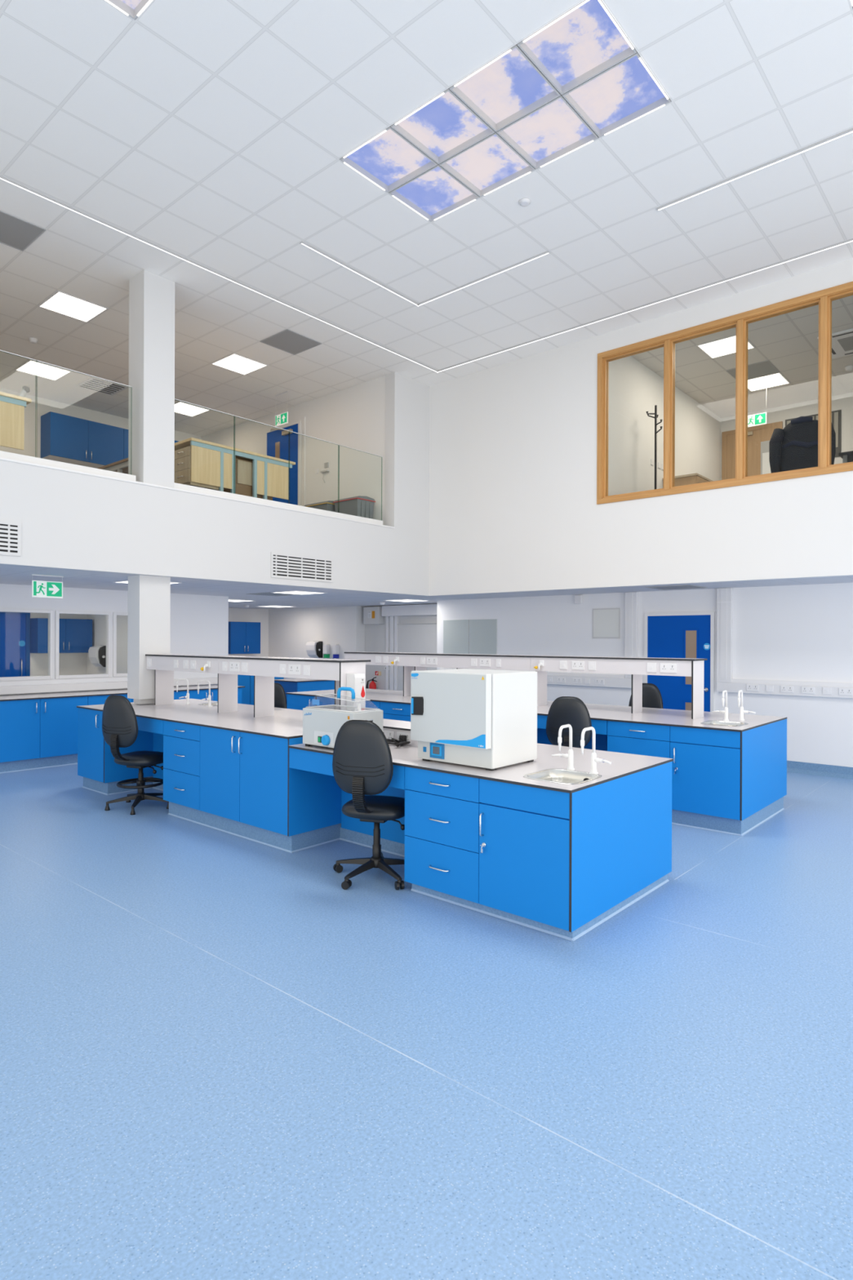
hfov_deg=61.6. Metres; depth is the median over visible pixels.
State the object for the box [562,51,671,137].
panel
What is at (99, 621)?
wall
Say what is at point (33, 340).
smoke detector
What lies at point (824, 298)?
window
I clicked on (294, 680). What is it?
island countertop
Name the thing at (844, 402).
wall
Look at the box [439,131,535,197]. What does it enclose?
panel
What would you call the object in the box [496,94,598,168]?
panel
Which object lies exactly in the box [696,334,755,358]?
recessed light
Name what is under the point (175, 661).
switch plate
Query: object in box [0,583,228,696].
wall
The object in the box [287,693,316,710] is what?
base cabinet
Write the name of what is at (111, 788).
trim
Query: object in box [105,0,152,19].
panel
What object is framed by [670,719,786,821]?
base cabinet
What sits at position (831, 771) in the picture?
baseboard
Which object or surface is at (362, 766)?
swivel chair
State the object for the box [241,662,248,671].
switch plate
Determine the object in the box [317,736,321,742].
rocker switch
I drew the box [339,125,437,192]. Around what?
panel
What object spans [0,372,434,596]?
wall
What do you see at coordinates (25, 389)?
camera
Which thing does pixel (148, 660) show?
switch plate
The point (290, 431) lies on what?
pane
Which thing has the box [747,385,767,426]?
exit sign
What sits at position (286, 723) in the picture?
countertop
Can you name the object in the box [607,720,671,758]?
base cabinet
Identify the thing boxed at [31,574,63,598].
exit sign
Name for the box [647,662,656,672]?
switch plate
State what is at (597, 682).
outlet
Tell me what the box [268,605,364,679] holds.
wall
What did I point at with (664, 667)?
outlet
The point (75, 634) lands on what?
upper cabinet
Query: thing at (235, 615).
wall
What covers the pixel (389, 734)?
outlet
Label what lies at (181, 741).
base cabinet
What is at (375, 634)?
wall
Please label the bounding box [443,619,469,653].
board
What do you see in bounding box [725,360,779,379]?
ceiling vent
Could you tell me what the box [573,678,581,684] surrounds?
outlet
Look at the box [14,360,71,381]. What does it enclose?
recessed light
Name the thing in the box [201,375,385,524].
wall
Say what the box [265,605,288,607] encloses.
diffuser
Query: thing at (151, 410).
column
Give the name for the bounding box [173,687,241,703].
base cabinet
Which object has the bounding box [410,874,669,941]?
trim
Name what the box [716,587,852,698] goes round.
cable trunking
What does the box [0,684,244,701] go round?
countertop
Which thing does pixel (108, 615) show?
window
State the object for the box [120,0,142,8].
picture
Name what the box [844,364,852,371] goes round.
smoke detector
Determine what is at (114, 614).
window
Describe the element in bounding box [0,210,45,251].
ceiling vent
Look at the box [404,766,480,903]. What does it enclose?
base cabinet
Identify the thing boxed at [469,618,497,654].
board
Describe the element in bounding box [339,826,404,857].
trim
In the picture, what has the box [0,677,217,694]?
trim
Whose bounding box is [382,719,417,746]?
spine
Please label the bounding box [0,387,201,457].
wall
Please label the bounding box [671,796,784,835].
trim
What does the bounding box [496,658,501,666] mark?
switch plate
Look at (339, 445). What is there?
pane
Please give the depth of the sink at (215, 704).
8.28 m
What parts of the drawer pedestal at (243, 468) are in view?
drawer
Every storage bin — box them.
[304,500,335,511]
[333,495,375,519]
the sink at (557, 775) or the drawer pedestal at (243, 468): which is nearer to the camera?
the sink at (557, 775)
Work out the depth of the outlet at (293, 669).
6.29 m
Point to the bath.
(322, 724)
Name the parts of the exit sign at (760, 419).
panel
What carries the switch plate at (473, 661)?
attached to the shelf at (637, 667)
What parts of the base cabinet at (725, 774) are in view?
handle, fascia panel, door, panel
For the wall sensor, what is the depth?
10.97 m
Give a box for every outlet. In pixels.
[229,662,239,671]
[288,664,301,675]
[382,729,394,739]
[396,731,411,744]
[426,657,437,664]
[480,658,490,666]
[557,677,565,683]
[571,661,584,670]
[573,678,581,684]
[595,679,604,684]
[660,662,676,672]
[746,684,758,691]
[780,685,793,693]
[801,686,814,693]
[839,688,852,695]
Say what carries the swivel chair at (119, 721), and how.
on the floor
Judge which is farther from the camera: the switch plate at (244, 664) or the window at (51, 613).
the window at (51, 613)
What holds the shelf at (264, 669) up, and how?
on the countertop at (286, 723)
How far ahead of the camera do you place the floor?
2.80 m
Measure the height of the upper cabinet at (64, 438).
0.720 m
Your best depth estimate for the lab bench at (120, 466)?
10.52 m
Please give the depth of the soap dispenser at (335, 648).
15.34 m
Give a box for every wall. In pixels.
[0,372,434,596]
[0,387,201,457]
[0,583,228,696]
[30,613,86,675]
[86,614,127,674]
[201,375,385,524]
[228,608,268,657]
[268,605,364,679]
[364,603,437,689]
[428,258,852,595]
[436,582,852,767]
[608,355,720,495]
[720,391,852,479]
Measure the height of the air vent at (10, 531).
0.325 m
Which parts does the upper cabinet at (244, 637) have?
door, door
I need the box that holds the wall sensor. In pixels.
[574,595,582,604]
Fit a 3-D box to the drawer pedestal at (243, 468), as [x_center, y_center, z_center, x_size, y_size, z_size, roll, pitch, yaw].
[-2.628,-2.101,10.242,0.596,0.790,0.620,0,0,41]
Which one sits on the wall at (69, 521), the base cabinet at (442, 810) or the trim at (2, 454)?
the trim at (2, 454)
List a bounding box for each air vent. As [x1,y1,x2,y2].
[0,520,21,555]
[271,551,333,582]
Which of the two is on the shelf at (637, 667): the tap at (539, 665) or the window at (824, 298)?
the tap at (539, 665)
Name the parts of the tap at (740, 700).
spout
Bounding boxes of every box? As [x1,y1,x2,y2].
[363,606,384,624]
[382,604,437,616]
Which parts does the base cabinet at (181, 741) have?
drawer, drawer, drawer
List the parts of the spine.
casing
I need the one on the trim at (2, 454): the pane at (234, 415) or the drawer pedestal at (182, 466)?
the pane at (234, 415)
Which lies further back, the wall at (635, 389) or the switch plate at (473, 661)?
the wall at (635, 389)
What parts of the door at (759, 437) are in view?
vision panel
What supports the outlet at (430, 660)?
attached to the shelf at (637, 667)
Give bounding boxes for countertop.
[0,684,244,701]
[76,698,407,738]
[274,678,331,682]
[285,688,786,732]
[288,742,673,793]
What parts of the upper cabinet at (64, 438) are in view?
door, door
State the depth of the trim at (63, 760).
9.04 m
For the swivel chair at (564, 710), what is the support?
on the floor
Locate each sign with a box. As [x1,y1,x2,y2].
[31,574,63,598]
[275,391,288,426]
[375,671,381,675]
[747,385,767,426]
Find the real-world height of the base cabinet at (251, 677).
0.747 m
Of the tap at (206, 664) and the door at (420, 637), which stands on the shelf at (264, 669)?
the tap at (206, 664)
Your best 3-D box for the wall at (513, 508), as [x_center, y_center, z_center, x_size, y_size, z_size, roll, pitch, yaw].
[4.635,-2.378,7.639,12.021,3.371,0.150,0,0,41]
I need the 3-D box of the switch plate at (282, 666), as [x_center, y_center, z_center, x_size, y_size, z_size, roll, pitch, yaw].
[-1.285,0.259,6.399,0.085,0.090,0.013,0,0,41]
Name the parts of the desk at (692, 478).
door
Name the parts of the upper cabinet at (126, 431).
door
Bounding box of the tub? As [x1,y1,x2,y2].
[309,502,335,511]
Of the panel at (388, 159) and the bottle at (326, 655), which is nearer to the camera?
the panel at (388, 159)
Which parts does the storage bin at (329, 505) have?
lid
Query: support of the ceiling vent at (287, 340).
in the ceiling at (215, 135)
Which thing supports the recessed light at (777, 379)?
in the ceiling at (215, 135)
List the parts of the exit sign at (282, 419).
panel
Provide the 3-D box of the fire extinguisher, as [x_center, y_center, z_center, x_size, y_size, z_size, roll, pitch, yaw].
[-1.119,1.040,14.923,0.308,0.559,0.208,0,0,26]
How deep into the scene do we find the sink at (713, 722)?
6.60 m
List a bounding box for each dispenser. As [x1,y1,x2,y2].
[88,645,106,666]
[306,640,322,657]
[323,644,329,658]
[332,644,339,658]
[346,673,365,706]
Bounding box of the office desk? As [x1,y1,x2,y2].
[838,450,852,462]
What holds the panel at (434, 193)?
attached to the ceiling at (215, 135)
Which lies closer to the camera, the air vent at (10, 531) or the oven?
the oven
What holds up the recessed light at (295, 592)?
in the ceiling at (8, 575)
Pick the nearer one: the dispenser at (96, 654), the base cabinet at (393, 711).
the base cabinet at (393, 711)
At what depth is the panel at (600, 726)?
7.42 m
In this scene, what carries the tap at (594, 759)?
on the countertop at (623, 764)
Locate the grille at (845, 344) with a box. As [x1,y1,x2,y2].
[837,336,852,351]
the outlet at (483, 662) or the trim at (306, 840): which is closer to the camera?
the trim at (306, 840)
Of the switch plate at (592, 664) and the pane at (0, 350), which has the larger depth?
the switch plate at (592, 664)
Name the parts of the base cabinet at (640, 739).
handle, drawer, drawer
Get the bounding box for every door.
[0,612,30,677]
[264,416,305,506]
[386,616,436,690]
[644,611,715,711]
[721,421,782,479]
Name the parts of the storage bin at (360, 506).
lid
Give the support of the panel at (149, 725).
on the trim at (160, 787)
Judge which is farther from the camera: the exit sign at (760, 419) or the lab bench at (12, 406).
the exit sign at (760, 419)
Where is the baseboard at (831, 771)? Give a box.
[786,760,852,779]
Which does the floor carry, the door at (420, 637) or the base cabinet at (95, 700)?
the base cabinet at (95, 700)
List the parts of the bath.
control panel, lid, tank, rim plate, handle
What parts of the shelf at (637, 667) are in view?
panel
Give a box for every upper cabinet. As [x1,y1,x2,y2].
[30,617,92,653]
[40,411,124,468]
[123,428,178,458]
[228,621,260,653]
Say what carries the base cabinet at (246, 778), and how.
on the floor
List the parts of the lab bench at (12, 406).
modesty panel, frame rail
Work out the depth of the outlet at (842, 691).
8.59 m
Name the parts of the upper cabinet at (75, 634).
door, door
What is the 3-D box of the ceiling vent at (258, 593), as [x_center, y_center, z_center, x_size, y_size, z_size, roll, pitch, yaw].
[-2.397,-0.716,11.214,0.600,0.007,0.600,0,0,41]
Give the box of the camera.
[17,386,30,396]
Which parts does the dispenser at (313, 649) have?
plate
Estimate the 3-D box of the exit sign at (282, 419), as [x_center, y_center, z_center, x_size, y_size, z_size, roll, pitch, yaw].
[-2.402,-3.827,11.865,0.334,0.528,0.024,0,0,41]
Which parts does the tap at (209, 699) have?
spout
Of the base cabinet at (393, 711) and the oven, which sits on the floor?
the base cabinet at (393, 711)
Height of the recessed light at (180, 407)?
0.007 m
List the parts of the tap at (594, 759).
spout, lever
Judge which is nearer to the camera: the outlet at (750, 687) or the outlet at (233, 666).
the outlet at (233, 666)
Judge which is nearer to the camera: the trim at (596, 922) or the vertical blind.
the trim at (596, 922)
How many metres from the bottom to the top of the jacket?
0.756 m
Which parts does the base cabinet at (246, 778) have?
door, handle, handle, door, panel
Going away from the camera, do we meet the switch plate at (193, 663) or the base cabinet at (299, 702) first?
the switch plate at (193, 663)
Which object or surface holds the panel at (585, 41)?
attached to the ceiling at (215, 135)
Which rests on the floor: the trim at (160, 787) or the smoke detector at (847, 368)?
the trim at (160, 787)
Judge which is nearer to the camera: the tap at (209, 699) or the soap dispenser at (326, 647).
the tap at (209, 699)
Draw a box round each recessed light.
[0,175,852,372]
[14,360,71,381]
[37,290,108,322]
[112,580,180,584]
[174,401,210,417]
[210,352,268,375]
[228,599,253,601]
[257,605,292,607]
[270,590,327,595]
[299,240,550,306]
[383,599,428,601]
[656,128,852,211]
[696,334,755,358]
[747,372,791,391]
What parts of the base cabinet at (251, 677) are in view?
door, door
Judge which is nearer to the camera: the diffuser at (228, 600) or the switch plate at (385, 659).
the switch plate at (385, 659)
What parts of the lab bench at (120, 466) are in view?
frame rail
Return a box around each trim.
[0,450,382,524]
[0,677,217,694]
[0,753,77,773]
[82,776,152,795]
[152,782,163,791]
[167,801,341,853]
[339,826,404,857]
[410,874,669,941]
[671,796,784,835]
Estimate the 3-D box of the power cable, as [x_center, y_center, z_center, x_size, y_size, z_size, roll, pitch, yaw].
[-0.254,0.767,5.461,0.302,0.078,0.149,0,0,41]
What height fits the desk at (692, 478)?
0.830 m
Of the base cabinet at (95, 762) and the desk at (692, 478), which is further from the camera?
the desk at (692, 478)
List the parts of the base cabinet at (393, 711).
drawer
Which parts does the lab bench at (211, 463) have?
modesty panel, modesty panel, frame rail, modesty panel, modesty panel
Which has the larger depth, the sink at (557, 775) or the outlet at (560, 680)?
the outlet at (560, 680)
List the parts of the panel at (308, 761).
panel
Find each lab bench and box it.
[0,391,31,449]
[97,457,128,474]
[174,437,295,499]
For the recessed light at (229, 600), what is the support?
in the ceiling at (8, 575)
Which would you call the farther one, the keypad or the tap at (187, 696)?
the keypad
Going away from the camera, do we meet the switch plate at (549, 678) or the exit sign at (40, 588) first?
the exit sign at (40, 588)
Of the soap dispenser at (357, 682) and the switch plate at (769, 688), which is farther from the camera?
the switch plate at (769, 688)
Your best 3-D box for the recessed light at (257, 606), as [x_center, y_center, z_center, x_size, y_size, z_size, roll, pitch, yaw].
[-3.230,-0.719,15.352,0.600,0.007,0.600,0,0,41]
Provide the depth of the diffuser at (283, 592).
10.84 m
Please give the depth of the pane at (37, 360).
7.50 m
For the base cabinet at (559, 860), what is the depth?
4.15 m
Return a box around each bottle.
[323,653,329,658]
[333,653,338,658]
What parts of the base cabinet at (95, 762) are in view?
door, panel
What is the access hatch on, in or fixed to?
attached to the wall at (802, 633)
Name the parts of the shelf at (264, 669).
panel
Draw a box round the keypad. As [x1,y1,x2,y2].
[320,462,328,483]
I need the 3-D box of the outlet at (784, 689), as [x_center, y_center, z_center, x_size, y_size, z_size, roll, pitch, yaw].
[4.545,0.621,9.022,0.147,0.083,0.010,0,0,41]
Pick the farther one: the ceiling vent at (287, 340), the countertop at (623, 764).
the ceiling vent at (287, 340)
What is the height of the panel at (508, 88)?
0.077 m
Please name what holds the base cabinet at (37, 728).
on the floor
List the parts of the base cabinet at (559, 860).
handle, fascia panel, door, panel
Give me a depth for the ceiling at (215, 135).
6.62 m
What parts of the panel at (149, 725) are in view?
panel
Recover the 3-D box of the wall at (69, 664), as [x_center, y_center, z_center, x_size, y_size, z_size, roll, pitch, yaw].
[-8.016,0.435,8.671,2.630,2.355,9.600,0,0,41]
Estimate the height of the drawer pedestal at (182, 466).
0.795 m
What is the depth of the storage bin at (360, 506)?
10.98 m
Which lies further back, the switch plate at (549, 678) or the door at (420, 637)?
the door at (420, 637)
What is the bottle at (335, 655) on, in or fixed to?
on the soap dispenser at (335, 648)
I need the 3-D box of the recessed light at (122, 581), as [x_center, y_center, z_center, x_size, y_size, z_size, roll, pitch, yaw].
[-3.499,-0.720,8.967,0.600,0.007,0.600,0,0,41]
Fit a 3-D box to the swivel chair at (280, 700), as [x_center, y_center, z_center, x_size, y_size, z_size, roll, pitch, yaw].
[-1.972,1.080,8.409,0.610,1.113,0.677,0,0,21]
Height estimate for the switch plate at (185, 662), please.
0.090 m
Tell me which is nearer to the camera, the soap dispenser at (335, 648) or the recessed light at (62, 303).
the recessed light at (62, 303)
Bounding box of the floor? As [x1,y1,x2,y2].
[0,764,852,1279]
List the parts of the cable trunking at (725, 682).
dado rail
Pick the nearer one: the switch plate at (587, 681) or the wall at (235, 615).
the switch plate at (587, 681)
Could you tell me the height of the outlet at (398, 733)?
0.082 m
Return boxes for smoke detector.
[28,337,37,343]
[519,198,530,206]
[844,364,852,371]
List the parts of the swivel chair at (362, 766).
leg, leg, backrest, seat, seat plate, leg, leg, lever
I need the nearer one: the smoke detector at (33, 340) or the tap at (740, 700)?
the tap at (740, 700)
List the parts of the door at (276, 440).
vision panel, trim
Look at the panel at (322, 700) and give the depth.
9.37 m
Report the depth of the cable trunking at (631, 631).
10.46 m
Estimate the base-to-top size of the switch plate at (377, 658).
0.090 m
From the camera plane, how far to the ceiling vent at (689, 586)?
9.42 m
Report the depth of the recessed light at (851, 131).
6.16 m
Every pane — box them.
[0,350,35,457]
[35,360,132,475]
[174,398,234,493]
[234,415,289,503]
[288,431,338,512]
[338,444,382,520]
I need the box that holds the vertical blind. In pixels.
[785,409,841,457]
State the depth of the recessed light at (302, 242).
7.99 m
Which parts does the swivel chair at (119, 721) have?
backrest, leg, leg, seat, seat plate, leg, lever, leg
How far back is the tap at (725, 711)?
6.67 m
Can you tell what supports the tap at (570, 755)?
on the countertop at (623, 764)
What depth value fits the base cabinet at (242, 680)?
15.81 m
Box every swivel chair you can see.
[102,694,168,814]
[274,682,287,708]
[332,720,404,889]
[546,696,591,747]
[628,683,663,708]
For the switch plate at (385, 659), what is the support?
attached to the shelf at (637, 667)
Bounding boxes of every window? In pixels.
[0,608,53,680]
[54,610,111,679]
[112,612,128,676]
[596,281,852,504]
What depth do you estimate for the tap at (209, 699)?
7.89 m
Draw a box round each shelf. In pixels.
[145,653,370,717]
[344,651,707,719]
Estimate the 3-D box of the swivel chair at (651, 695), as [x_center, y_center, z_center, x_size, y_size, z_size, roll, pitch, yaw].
[2.572,1.096,8.580,0.616,1.118,0.680,0,0,35]
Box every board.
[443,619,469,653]
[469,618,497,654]
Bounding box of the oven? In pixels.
[410,668,537,770]
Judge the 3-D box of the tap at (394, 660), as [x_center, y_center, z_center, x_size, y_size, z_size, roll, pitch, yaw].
[-0.418,0.275,9.357,0.100,0.115,0.068,0,0,41]
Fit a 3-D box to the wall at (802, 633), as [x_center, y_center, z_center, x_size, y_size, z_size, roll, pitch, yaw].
[5.281,0.488,8.992,12.800,2.355,0.790,0,0,41]
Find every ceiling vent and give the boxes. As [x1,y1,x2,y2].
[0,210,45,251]
[75,377,128,395]
[245,592,301,595]
[259,328,321,355]
[644,584,706,590]
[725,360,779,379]
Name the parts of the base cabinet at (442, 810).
handle, handle, handle, drawer, drawer, drawer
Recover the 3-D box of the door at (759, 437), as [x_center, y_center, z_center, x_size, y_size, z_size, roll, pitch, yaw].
[5.762,-2.728,12.703,1.015,2.110,0.069,0,0,41]
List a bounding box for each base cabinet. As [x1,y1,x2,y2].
[0,696,88,762]
[77,707,153,782]
[88,693,132,705]
[163,720,199,810]
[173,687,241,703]
[200,725,341,836]
[237,674,249,704]
[249,675,284,705]
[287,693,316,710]
[380,702,410,721]
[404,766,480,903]
[479,761,671,932]
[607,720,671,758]
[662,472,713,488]
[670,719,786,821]
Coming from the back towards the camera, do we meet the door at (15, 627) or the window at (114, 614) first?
the door at (15, 627)
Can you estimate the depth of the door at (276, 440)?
12.47 m
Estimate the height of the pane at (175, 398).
1.016 m
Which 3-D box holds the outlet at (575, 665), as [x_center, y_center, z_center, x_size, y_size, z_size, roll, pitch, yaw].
[1.615,0.271,7.632,0.147,0.090,0.010,0,0,41]
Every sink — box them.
[198,702,217,706]
[524,768,601,784]
[700,720,748,726]
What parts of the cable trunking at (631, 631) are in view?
dado rail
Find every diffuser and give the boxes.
[228,600,247,601]
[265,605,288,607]
[279,591,323,594]
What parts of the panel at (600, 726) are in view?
panel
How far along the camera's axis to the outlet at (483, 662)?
8.43 m
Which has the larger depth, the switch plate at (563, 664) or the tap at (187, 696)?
the tap at (187, 696)
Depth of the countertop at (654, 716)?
7.21 m
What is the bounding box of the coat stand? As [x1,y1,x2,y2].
[645,404,662,488]
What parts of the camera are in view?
arm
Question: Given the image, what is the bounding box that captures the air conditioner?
[817,328,852,358]
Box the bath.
[302,686,382,747]
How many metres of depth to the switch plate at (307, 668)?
6.17 m
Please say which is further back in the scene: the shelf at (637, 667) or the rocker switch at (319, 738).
the shelf at (637, 667)
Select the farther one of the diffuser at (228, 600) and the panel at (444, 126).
the diffuser at (228, 600)
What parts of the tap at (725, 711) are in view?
spout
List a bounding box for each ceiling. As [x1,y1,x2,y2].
[0,0,852,436]
[0,565,852,609]
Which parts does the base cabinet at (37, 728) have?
door, door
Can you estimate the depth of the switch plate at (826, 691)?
8.72 m
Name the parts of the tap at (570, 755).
lever, spout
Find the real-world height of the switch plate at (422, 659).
0.090 m
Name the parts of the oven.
pull, panel frame, control panel, door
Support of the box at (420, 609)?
attached to the wall at (375, 634)
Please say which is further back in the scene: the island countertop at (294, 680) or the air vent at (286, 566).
the island countertop at (294, 680)
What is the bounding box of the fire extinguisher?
[365,676,377,688]
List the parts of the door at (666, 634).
vision panel, vision panel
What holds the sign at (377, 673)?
attached to the wall at (375, 634)
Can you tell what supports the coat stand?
on the floor
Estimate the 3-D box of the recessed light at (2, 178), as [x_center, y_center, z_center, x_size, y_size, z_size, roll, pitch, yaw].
[0.432,-4.071,3.155,10.547,0.013,11.352,0,0,41]
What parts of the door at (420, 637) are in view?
frame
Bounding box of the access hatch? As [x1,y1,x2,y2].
[592,608,620,638]
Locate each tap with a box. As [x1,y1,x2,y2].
[176,678,190,704]
[197,680,212,706]
[200,661,210,672]
[391,656,399,665]
[533,660,544,671]
[551,724,574,770]
[580,726,611,773]
[711,690,728,720]
[737,689,755,720]
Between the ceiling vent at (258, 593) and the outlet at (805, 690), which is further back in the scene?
the ceiling vent at (258, 593)
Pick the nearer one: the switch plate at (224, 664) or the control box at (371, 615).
the switch plate at (224, 664)
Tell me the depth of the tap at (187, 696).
8.15 m
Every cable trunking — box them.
[439,591,638,688]
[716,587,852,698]
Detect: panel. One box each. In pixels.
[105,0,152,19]
[136,716,164,779]
[288,747,405,844]
[316,696,380,709]
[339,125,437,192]
[388,164,479,222]
[391,88,494,164]
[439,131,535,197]
[448,44,560,132]
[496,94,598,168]
[517,0,636,94]
[537,715,607,751]
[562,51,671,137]
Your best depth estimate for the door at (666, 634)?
9.96 m
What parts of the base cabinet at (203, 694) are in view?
door, door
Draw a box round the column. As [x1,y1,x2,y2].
[127,269,174,704]
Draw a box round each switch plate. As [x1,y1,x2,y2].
[146,658,151,666]
[173,659,177,668]
[182,659,188,668]
[190,660,195,669]
[222,661,227,671]
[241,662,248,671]
[280,663,286,674]
[303,664,311,675]
[375,656,380,662]
[382,656,388,662]
[420,657,425,664]
[471,658,476,666]
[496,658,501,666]
[547,676,552,682]
[560,660,567,669]
[584,678,590,684]
[588,661,595,670]
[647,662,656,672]
[765,684,773,692]
[822,687,831,694]
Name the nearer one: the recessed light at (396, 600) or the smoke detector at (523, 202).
the smoke detector at (523, 202)
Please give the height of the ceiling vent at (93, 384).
0.011 m
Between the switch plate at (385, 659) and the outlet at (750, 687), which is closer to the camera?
the outlet at (750, 687)
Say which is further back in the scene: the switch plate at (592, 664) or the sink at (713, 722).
the switch plate at (592, 664)
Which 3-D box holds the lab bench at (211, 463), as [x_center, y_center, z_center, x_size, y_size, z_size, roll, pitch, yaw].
[-2.747,-2.154,10.070,0.740,0.895,1.685,0,0,41]
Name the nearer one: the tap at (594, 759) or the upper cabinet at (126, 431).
the tap at (594, 759)
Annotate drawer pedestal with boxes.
[173,445,218,490]
[217,457,272,500]
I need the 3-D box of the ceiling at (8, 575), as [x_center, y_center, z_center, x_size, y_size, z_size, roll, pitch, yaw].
[-1.232,-0.775,5.902,18.600,0.120,14.300,0,0,41]
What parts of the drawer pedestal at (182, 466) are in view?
drawer, drawer, drawer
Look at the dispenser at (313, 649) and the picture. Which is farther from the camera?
the dispenser at (313, 649)
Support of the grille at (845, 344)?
attached to the air conditioner
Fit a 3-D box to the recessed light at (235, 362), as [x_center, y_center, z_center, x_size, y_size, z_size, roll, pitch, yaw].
[-2.776,-4.088,10.624,0.600,0.007,0.600,0,0,41]
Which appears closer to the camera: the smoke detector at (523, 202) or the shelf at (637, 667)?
the smoke detector at (523, 202)
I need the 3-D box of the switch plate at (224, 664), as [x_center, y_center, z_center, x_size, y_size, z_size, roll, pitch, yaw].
[-1.970,0.257,6.994,0.080,0.090,0.013,0,0,41]
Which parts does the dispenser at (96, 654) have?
plate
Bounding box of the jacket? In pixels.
[768,416,835,472]
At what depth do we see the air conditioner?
9.72 m
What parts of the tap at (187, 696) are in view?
spout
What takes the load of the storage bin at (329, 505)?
on the floor
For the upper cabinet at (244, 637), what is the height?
0.720 m
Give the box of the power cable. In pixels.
[386,734,410,746]

